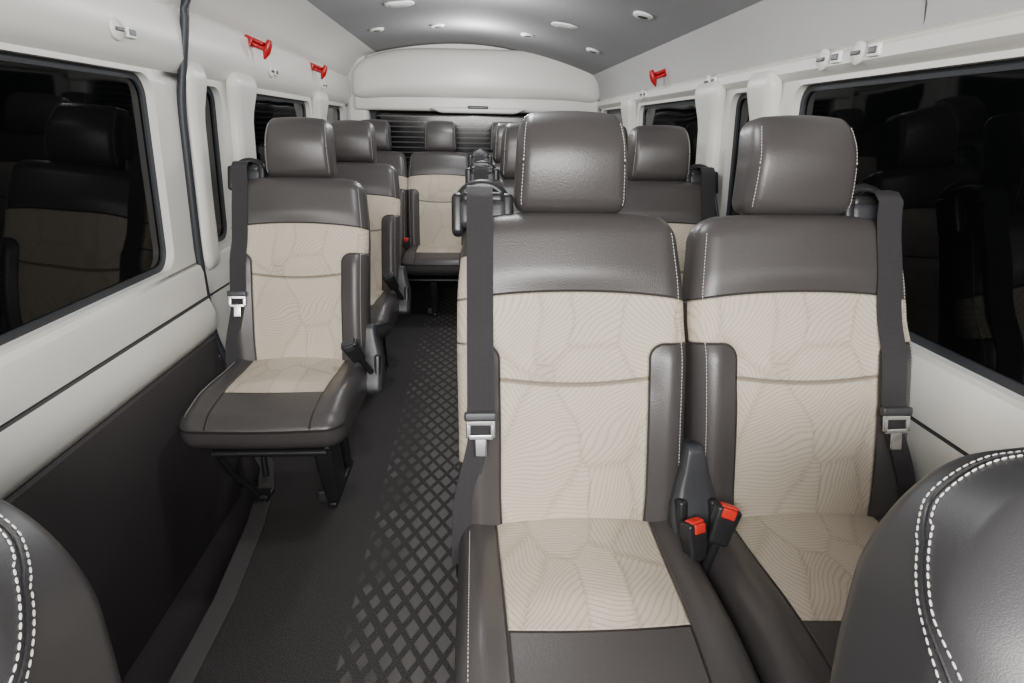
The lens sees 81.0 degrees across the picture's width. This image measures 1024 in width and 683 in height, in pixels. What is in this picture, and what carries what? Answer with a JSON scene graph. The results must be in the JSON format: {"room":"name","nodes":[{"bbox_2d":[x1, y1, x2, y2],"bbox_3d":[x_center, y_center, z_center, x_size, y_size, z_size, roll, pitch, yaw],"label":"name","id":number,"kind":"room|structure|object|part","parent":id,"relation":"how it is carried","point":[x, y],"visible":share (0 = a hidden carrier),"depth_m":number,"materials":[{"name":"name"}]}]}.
{"room":"vehicle interior","nodes":[
{"label":"vehicle interior","id":0,"kind":"room"},
{"bbox_2d":[168,0,374,486],"bbox_3d":[-0.977,-0.670,3.088,0.265,1.756,2.510,0,20,-3],"label":"wall","id":1,"kind":"structure","parent":0,"point":[300,34],"depth_m":2.22,"materials":[{"name":"white plastic"}]},
{"bbox_2d":[0,0,240,681],"bbox_3d":[-0.820,0.240,0.530,0.265,1.746,2.930,0,20,-3],"label":"side wall panel","id":2,"kind":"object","parent":1,"relation":"in","point":[96,390],"depth_m":1.46,"materials":[{"name":"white plastic"}]},
{"bbox_2d":[0,60,160,334],"bbox_3d":[-0.940,-0.046,0.516,0.022,0.530,2.510,0,20,-3],"label":"window","id":3,"kind":"structure","parent":2,"relation":"attached to","point":[78,221],"depth_m":1.34,"materials":[{"name":"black glass"}]},
{"bbox_2d":[109,17,136,39],"bbox_3d":[-0.913,-0.732,1.413,0.014,0.048,0.102,-1,20,-5],"label":"air vent","id":4,"kind":"object","parent":2,"relation":"attached to","point":[117,30],"visible":1,"depth_m":1.39,"materials":[{"name":"white plastic"}]},
{"bbox_2d":[177,0,225,364],"bbox_3d":[-0.886,-0.455,1.897,0.245,1.365,0.108,0,20,-3],"label":"trim","id":5,"kind":"structure","parent":1,"relation":"attached to","point":[184,5],"depth_m":1.79,"materials":[{"name":"rubber"}]},
{"bbox_2d":[186,62,219,268],"bbox_3d":[-0.978,-0.535,1.887,0.086,0.620,0.126,0,20,-3],"label":"trim","id":6,"kind":"structure","parent":1,"relation":"attached to","point":[196,83],"depth_m":1.85,"materials":[{"name":"white plastic"}]},
{"bbox_2d":[205,93,222,236],"bbox_3d":[-1.034,-0.593,2.043,0.022,0.512,0.180,0,20,-3],"label":"window","id":7,"kind":"structure","parent":1,"relation":"in","point":[208,112],"depth_m":2.08,"materials":[{"name":"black glass"}]},
{"bbox_2d":[168,457,273,682],"bbox_3d":[-0.686,0.864,0.808,0.211,0.010,3.018,-2,20,-8],"label":"floor rail","id":8,"kind":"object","parent":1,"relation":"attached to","point":[196,654],"depth_m":1.47,"materials":[{"name":"plastic"}]},
{"bbox_2d":[225,73,256,160],"bbox_3d":[-1.001,-0.670,2.263,0.086,0.620,0.225,0,20,-3],"label":"trim","id":9,"kind":"structure","parent":1,"relation":"attached to","point":[241,89],"depth_m":2.16,"materials":[{"name":"white plastic"}]},
{"bbox_2d":[245,34,271,59],"bbox_3d":[-0.953,-1.099,2.240,0.117,0.085,0.046,0,20,-3],"label":"hammer","id":10,"kind":"object","parent":1,"relation":"attached to","point":[266,47],"visible":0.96,"depth_m":2.23,"materials":[{"name":"red plastic"}]},
{"bbox_2d":[269,65,278,77],"bbox_3d":[-0.978,-1.108,2.466,0.014,0.048,0.102,-1,20,-5],"label":"air vent","id":11,"kind":"object","parent":1,"relation":"in","point":[273,72],"visible":1,"depth_m":2.44,"materials":[{"name":"white plastic"}]},
{"bbox_2d":[254,98,303,176],"bbox_3d":[-1.081,-0.869,2.814,0.022,0.512,0.900,0,20,-3],"label":"window","id":12,"kind":"structure","parent":1,"relation":"in","point":[265,110],"depth_m":2.58,"materials":[{"name":"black glass"}]},
{"bbox_2d":[310,62,327,78],"bbox_3d":[-1.004,-1.391,3.079,0.117,0.085,0.046,0,20,-3],"label":"hammer","id":13,"kind":"object","parent":1,"relation":"attached to","point":[323,70],"visible":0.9,"depth_m":3.07,"materials":[{"name":"red plastic"}]},
{"bbox_2d":[312,92,328,120],"bbox_3d":[-1.069,-1.066,3.372,0.086,0.620,0.225,0,20,-3],"label":"trim","id":14,"kind":"structure","parent":1,"relation":"attached to","point":[320,101],"depth_m":3.23,"materials":[{"name":"white plastic"}]},
{"bbox_2d":[321,81,326,89],"bbox_3d":[-1.029,-1.404,3.293,0.014,0.048,0.102,-1,20,-5],"label":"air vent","id":15,"kind":"object","parent":1,"relation":"in","point":[323,85],"visible":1,"depth_m":3.26,"materials":[{"name":"white plastic"}]},
{"bbox_2d":[327,108,338,123],"bbox_3d":[-1.140,-1.208,3.764,0.022,0.512,0.580,0,20,-3],"label":"window","id":16,"kind":"structure","parent":1,"relation":"in","point":[332,114],"depth_m":3.78,"materials":[{"name":"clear glass"}]},
{"bbox_2d":[122,282,458,682],"bbox_3d":[-0.157,0.526,2.061,1.830,0.180,5.540,0,20,-3],"label":"floor","id":17,"kind":"structure","parent":0,"point":[364,589],"depth_m":1.65,"materials":[{"name":"plastic"}]},
{"bbox_2d":[0,499,121,682],"bbox_3d":[-0.536,0.551,0.256,0.540,0.808,0.652,0,20,-3],"label":"passenger seat","id":18,"kind":"object","parent":17,"relation":"on","point":[53,629],"visible":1,"depth_m":0.40,"materials":[{"name":"leather"}]},
{"bbox_2d":[178,117,384,507],"bbox_3d":[-0.671,-0.099,1.849,0.502,1.120,0.759,0,20,-3],"label":"passenger seat","id":19,"kind":"object","parent":17,"relation":"on","point":[304,352],"visible":1,"depth_m":1.93,"materials":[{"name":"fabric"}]},
{"bbox_2d":[178,357,366,448],"bbox_3d":[-0.683,0.179,1.798,0.439,0.153,0.476,0,20,-3],"label":"seat cushion","id":20,"kind":"object","parent":19,"relation":"on","point":[257,402],"depth_m":1.65,"materials":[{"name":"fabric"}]},
{"bbox_3d":[-0.683,0.363,1.852,0.327,0.248,0.342,0,20,-3],"label":"seat","id":21,"kind":"part","parent":19,"relation":"part of","materials":[{"name":"black plastic"}]},
{"bbox_3d":[-0.697,-0.202,2.000,0.444,0.680,0.161,0,3,-3],"label":"seat","id":22,"kind":"part","parent":19,"relation":"part of","materials":[{"name":"fabric"}]},
{"bbox_2d":[331,120,410,373],"bbox_3d":[-0.722,-0.398,2.686,0.502,1.120,0.759,0,20,-3],"label":"passenger seat","id":23,"kind":"object","parent":17,"relation":"on","point":[354,140],"visible":0.37,"depth_m":2.78,"materials":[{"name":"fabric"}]},
{"bbox_3d":[-0.749,-0.500,2.837,0.444,0.680,0.161,0,3,-3],"label":"seat","id":24,"kind":"part","parent":23,"relation":"part of","materials":[{"name":"fabric"}]},
{"bbox_3d":[-0.735,0.064,2.689,0.327,0.248,0.342,0,20,-3],"label":"seat","id":25,"kind":"part","parent":23,"relation":"part of","materials":[{"name":"black plastic"}]},
{"bbox_2d":[371,289,398,338],"bbox_3d":[-0.735,-0.120,2.634,0.439,0.153,0.476,0,20,-3],"label":"seat cushion","id":26,"kind":"object","parent":23,"relation":"on","point":[384,302],"depth_m":2.55,"materials":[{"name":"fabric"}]},
{"bbox_2d":[361,119,515,315],"bbox_3d":[-0.239,-0.766,3.723,1.699,1.134,0.759,0,20,-3],"label":"seat","id":27,"kind":"object","parent":17,"relation":"on","point":[430,251],"visible":0.27,"depth_m":3.79,"materials":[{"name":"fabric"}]},
{"bbox_3d":[-0.874,-0.873,3.834,0.422,0.680,0.161,0,3,-3],"label":"seat","id":28,"kind":"part","parent":27,"relation":"part of","materials":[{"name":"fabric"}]},
{"bbox_2d":[401,244,405,261],"bbox_3d":[-0.861,-0.492,3.631,0.417,0.153,0.476,0,20,-3],"label":"seat cushion","id":29,"kind":"object","parent":27,"relation":"on","point":[403,246],"depth_m":3.63,"materials":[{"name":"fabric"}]},
{"bbox_2d":[401,243,461,275],"bbox_3d":[-0.443,-0.494,3.657,0.417,0.153,0.476,0,20,-3],"label":"seat cushion","id":30,"kind":"object","parent":27,"relation":"on","point":[419,259],"depth_m":3.47,"materials":[{"name":"fabric"}]},
{"bbox_3d":[-0.240,-0.303,3.727,1.384,0.259,0.342,0,20,-3],"label":"seat","id":31,"kind":"part","parent":27,"relation":"part of","materials":[{"name":"black plastic"}]},
{"bbox_3d":[-0.457,-0.875,3.859,0.422,0.680,0.161,0,3,-3],"label":"seat","id":32,"kind":"part","parent":27,"relation":"part of","materials":[{"name":"fabric"}]},
{"bbox_2d":[468,123,627,180],"bbox_3d":[0.252,-0.436,2.839,0.922,1.122,0.759,0,20,-3],"label":"passenger seat","id":33,"kind":"object","parent":17,"relation":"on","point":[478,155],"visible":0.06,"depth_m":2.91,"materials":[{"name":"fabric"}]},
{"bbox_3d":[0.016,-0.539,2.976,0.444,0.680,0.161,0,3,-3],"label":"seat","id":34,"kind":"part","parent":33,"relation":"part of","materials":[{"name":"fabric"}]},
{"bbox_2d":[465,123,718,281],"bbox_3d":[0.304,-0.131,1.994,0.922,1.116,0.759,0,20,-3],"label":"passenger seat","id":35,"kind":"object","parent":17,"relation":"on","point":[662,183],"visible":0.11,"depth_m":2.09,"materials":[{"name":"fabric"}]},
{"bbox_3d":[0.068,-0.231,2.132,0.444,0.680,0.161,0,3,-3],"label":"seat","id":36,"kind":"part","parent":35,"relation":"part of","materials":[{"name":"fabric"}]},
{"bbox_3d":[0.521,-0.233,2.160,0.444,0.680,0.161,0,3,-3],"label":"seat","id":37,"kind":"part","parent":35,"relation":"part of","materials":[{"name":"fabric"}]},
{"bbox_2d":[451,111,915,682],"bbox_3d":[0.351,0.194,1.062,0.922,1.131,0.759,0,20,-3],"label":"passenger seat","id":38,"kind":"object","parent":17,"relation":"on","point":[663,478],"visible":0.96,"depth_m":1.14,"materials":[{"name":"fabric"}]},
{"bbox_3d":[0.115,0.087,1.198,0.444,0.680,0.161,0,3,-3],"label":"seat","id":39,"kind":"part","parent":38,"relation":"part of","materials":[{"name":"fabric"}]},
{"bbox_2d":[454,518,759,682],"bbox_3d":[0.128,0.468,0.995,0.439,0.153,0.476,0,20,-3],"label":"seat cushion","id":40,"kind":"object","parent":38,"relation":"on","point":[540,600],"depth_m":0.94,"materials":[{"name":"fabric"}]},
{"bbox_2d":[707,513,883,682],"bbox_3d":[0.582,0.466,1.023,0.439,0.153,0.476,0,20,-3],"label":"seat cushion","id":41,"kind":"object","parent":38,"relation":"on","point":[783,581],"depth_m":1.00,"materials":[{"name":"fabric"}]},
{"bbox_3d":[0.568,0.085,1.225,0.444,0.680,0.161,0,3,-3],"label":"seat","id":42,"kind":"part","parent":38,"relation":"part of","materials":[{"name":"fabric"}]},
{"bbox_2d":[830,447,1023,682],"bbox_3d":[0.526,0.535,0.315,0.540,0.808,0.652,0,20,-3],"label":"seat","id":43,"kind":"object","parent":17,"relation":"on","point":[936,593],"visible":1,"depth_m":0.41,"materials":[{"name":"leather"}]},
{"bbox_2d":[347,44,598,119],"bbox_3d":[-0.263,-1.241,4.290,1.740,1.690,0.130,0,20,-3],"label":"wall","id":44,"kind":"structure","parent":0,"point":[354,114],"depth_m":4.03,"materials":[{"name":"white plastic"}]},
{"bbox_2d":[376,110,528,167],"bbox_3d":[-0.240,-1.393,4.226,1.400,0.420,0.024,0,20,-3],"label":"window","id":45,"kind":"structure","parent":44,"relation":"in","point":[407,128],"depth_m":4.17,"materials":[{"name":"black glass"}]},
{"bbox_2d":[352,48,598,114],"bbox_3d":[-0.229,-1.743,4.030,1.660,0.400,0.115,0,20,-3],"label":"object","id":46,"kind":"structure","parent":44,"relation":"attached to","point":[442,80],"depth_m":3.98,"materials":[{"name":"white plastic"}]},
{"bbox_2d":[307,0,762,74],"bbox_3d":[-0.025,-0.983,1.477,1.445,0.180,5.440,0,20,-3],"label":"ceiling","id":47,"kind":"structure","parent":0,"point":[609,27],"depth_m":2.80,"materials":[{"name":"grey plastic"}]},
{"bbox_2d":[370,27,383,31],"bbox_3d":[-0.719,-1.658,3.193,0.076,0.014,0.076,-8,20,-1],"label":"ceiling air vent","id":48,"kind":"object","parent":47,"relation":"attached to","point":[378,29],"depth_m":3.17,"materials":[{"name":"white plastic"}]},
{"bbox_2d":[384,0,413,7],"bbox_3d":[-0.494,-1.480,2.632,0.130,0.020,0.084,-6,20,-2],"label":"ceiling lamp","id":49,"kind":"object","parent":47,"relation":"attached to","point":[405,3],"depth_m":2.61,"materials":[{"name":"white plastic"}]},
{"bbox_2d":[431,24,444,27],"bbox_3d":[-0.402,-1.708,3.247,0.076,0.014,0.076,-8,20,-1],"label":"ceiling air vent","id":50,"kind":"object","parent":47,"relation":"attached to","point":[433,25],"depth_m":3.23,"materials":[{"name":"white plastic"}]},
{"bbox_2d":[521,33,533,36],"bbox_3d":[0.086,-1.678,3.288,0.076,0.014,0.076,2,19,-4],"label":"ceiling air vent","id":51,"kind":"object","parent":47,"relation":"attached to","point":[522,34],"depth_m":3.26,"materials":[{"name":"white plastic"}]},
{"bbox_2d":[551,21,577,29],"bbox_3d":[0.246,-1.467,2.789,0.130,0.020,0.084,6,19,-6],"label":"ceiling lamp","id":52,"kind":"object","parent":47,"relation":"attached to","point":[562,25],"depth_m":2.76,"materials":[{"name":"white plastic"}]},
{"bbox_2d":[586,48,599,53],"bbox_3d":[0.431,-1.548,3.197,0.076,0.014,0.076,11,19,-7],"label":"ceiling air vent","id":53,"kind":"object","parent":47,"relation":"attached to","point":[591,50],"depth_m":3.17,"materials":[{"name":"white plastic"}]},
{"bbox_2d":[633,11,652,19],"bbox_3d":[0.482,-1.198,2.208,0.076,0.014,0.076,11,19,-7],"label":"ceiling air vent","id":54,"kind":"object","parent":47,"relation":"attached to","point":[642,15],"depth_m":2.19,"materials":[{"name":"white plastic"}]},
{"bbox_2d":[593,0,1023,482],"bbox_3d":[0.746,-0.129,1.829,0.130,1.640,5.440,0,20,-3],"label":"wall","id":55,"kind":"structure","parent":0,"point":[961,406],"depth_m":1.25,"materials":[{"name":"white plastic"}]},
{"bbox_2d":[609,112,622,125],"bbox_3d":[0.673,-1.202,3.835,0.022,0.528,0.660,0,20,-3],"label":"window","id":56,"kind":"structure","parent":55,"relation":"in","point":[618,115],"depth_m":3.75,"materials":[{"name":"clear glass"}]},
{"bbox_2d":[621,97,636,135],"bbox_3d":[0.654,-1.043,3.391,0.086,0.620,0.225,0,20,-3],"label":"trim","id":57,"kind":"structure","parent":55,"relation":"attached to","point":[628,106],"depth_m":3.25,"materials":[{"name":"white plastic"}]},
{"bbox_2d":[640,90,646,99],"bbox_3d":[0.651,-1.226,2.977,0.014,0.048,0.102,-1,20,-5],"label":"air vent","id":58,"kind":"object","parent":55,"relation":"in","point":[643,93],"visible":1,"depth_m":2.98,"materials":[{"name":"white plastic"}]},
{"bbox_2d":[649,69,666,86],"bbox_3d":[0.665,-1.176,2.663,0.117,0.085,0.046,0,20,-3],"label":"hammer","id":59,"kind":"object","parent":55,"relation":"attached to","point":[654,76],"visible":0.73,"depth_m":2.65,"materials":[{"name":"red plastic"}]},
{"bbox_2d":[645,104,697,165],"bbox_3d":[0.735,-0.839,2.820,0.022,0.528,0.940,0,20,-3],"label":"window","id":60,"kind":"structure","parent":55,"relation":"in","point":[685,116],"depth_m":2.62,"materials":[{"name":"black glass"}]},
{"bbox_2d":[695,81,725,171],"bbox_3d":[0.724,-0.635,2.248,0.086,0.620,0.225,0,20,-3],"label":"trim","id":61,"kind":"structure","parent":55,"relation":"attached to","point":[710,97],"depth_m":2.15,"materials":[{"name":"white plastic"}]},
{"bbox_2d":[704,75,716,82],"bbox_3d":[0.703,-0.923,2.131,0.014,0.048,0.102,-1,20,-5],"label":"air vent","id":62,"kind":"object","parent":55,"relation":"in","point":[708,78],"visible":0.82,"depth_m":2.13,"materials":[{"name":"white plastic"}]},
{"bbox_2d":[730,98,748,215],"bbox_3d":[0.783,-0.562,2.044,0.022,0.528,0.170,0,20,-3],"label":"window","id":63,"kind":"structure","parent":55,"relation":"in","point":[744,111],"depth_m":2.04,"materials":[{"name":"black glass"}]},
{"bbox_2d":[747,70,781,120],"bbox_3d":[0.749,-0.490,1.844,0.086,0.620,0.168,0,20,-3],"label":"trim","id":64,"kind":"structure","parent":55,"relation":"attached to","point":[764,89],"depth_m":1.72,"materials":[{"name":"white plastic"}]},
{"bbox_2d":[816,49,843,70],"bbox_3d":[0.747,-0.668,1.417,0.014,0.048,0.102,-1,20,-5],"label":"air vent","id":65,"kind":"object","parent":55,"relation":"in","point":[823,59],"visible":1,"depth_m":1.42,"materials":[{"name":"white plastic"}]},
{"bbox_2d":[850,41,882,64],"bbox_3d":[0.755,-0.621,1.285,0.014,0.048,0.102,-1,20,-5],"label":"air vent","id":66,"kind":"object","parent":55,"relation":"in","point":[858,52],"visible":1,"depth_m":1.29,"materials":[{"name":"white plastic"}]},
{"bbox_2d":[804,69,1023,384],"bbox_3d":[0.873,-0.039,0.582,0.022,0.528,2.420,0,20,-3],"label":"window","id":67,"kind":"structure","parent":55,"relation":"in","point":[952,148],"depth_m":1.14,"materials":[{"name":"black glass"}]},
{"bbox_2d":[923,0,927,24],"bbox_3d":[0.752,-0.665,1.106,0.060,0.143,0.004,0,20,-3],"label":"trim","id":68,"kind":"structure","parent":55,"relation":"attached to","point":[926,2],"depth_m":1.12,"materials":[{"name":"grey plastic"}]}
]}

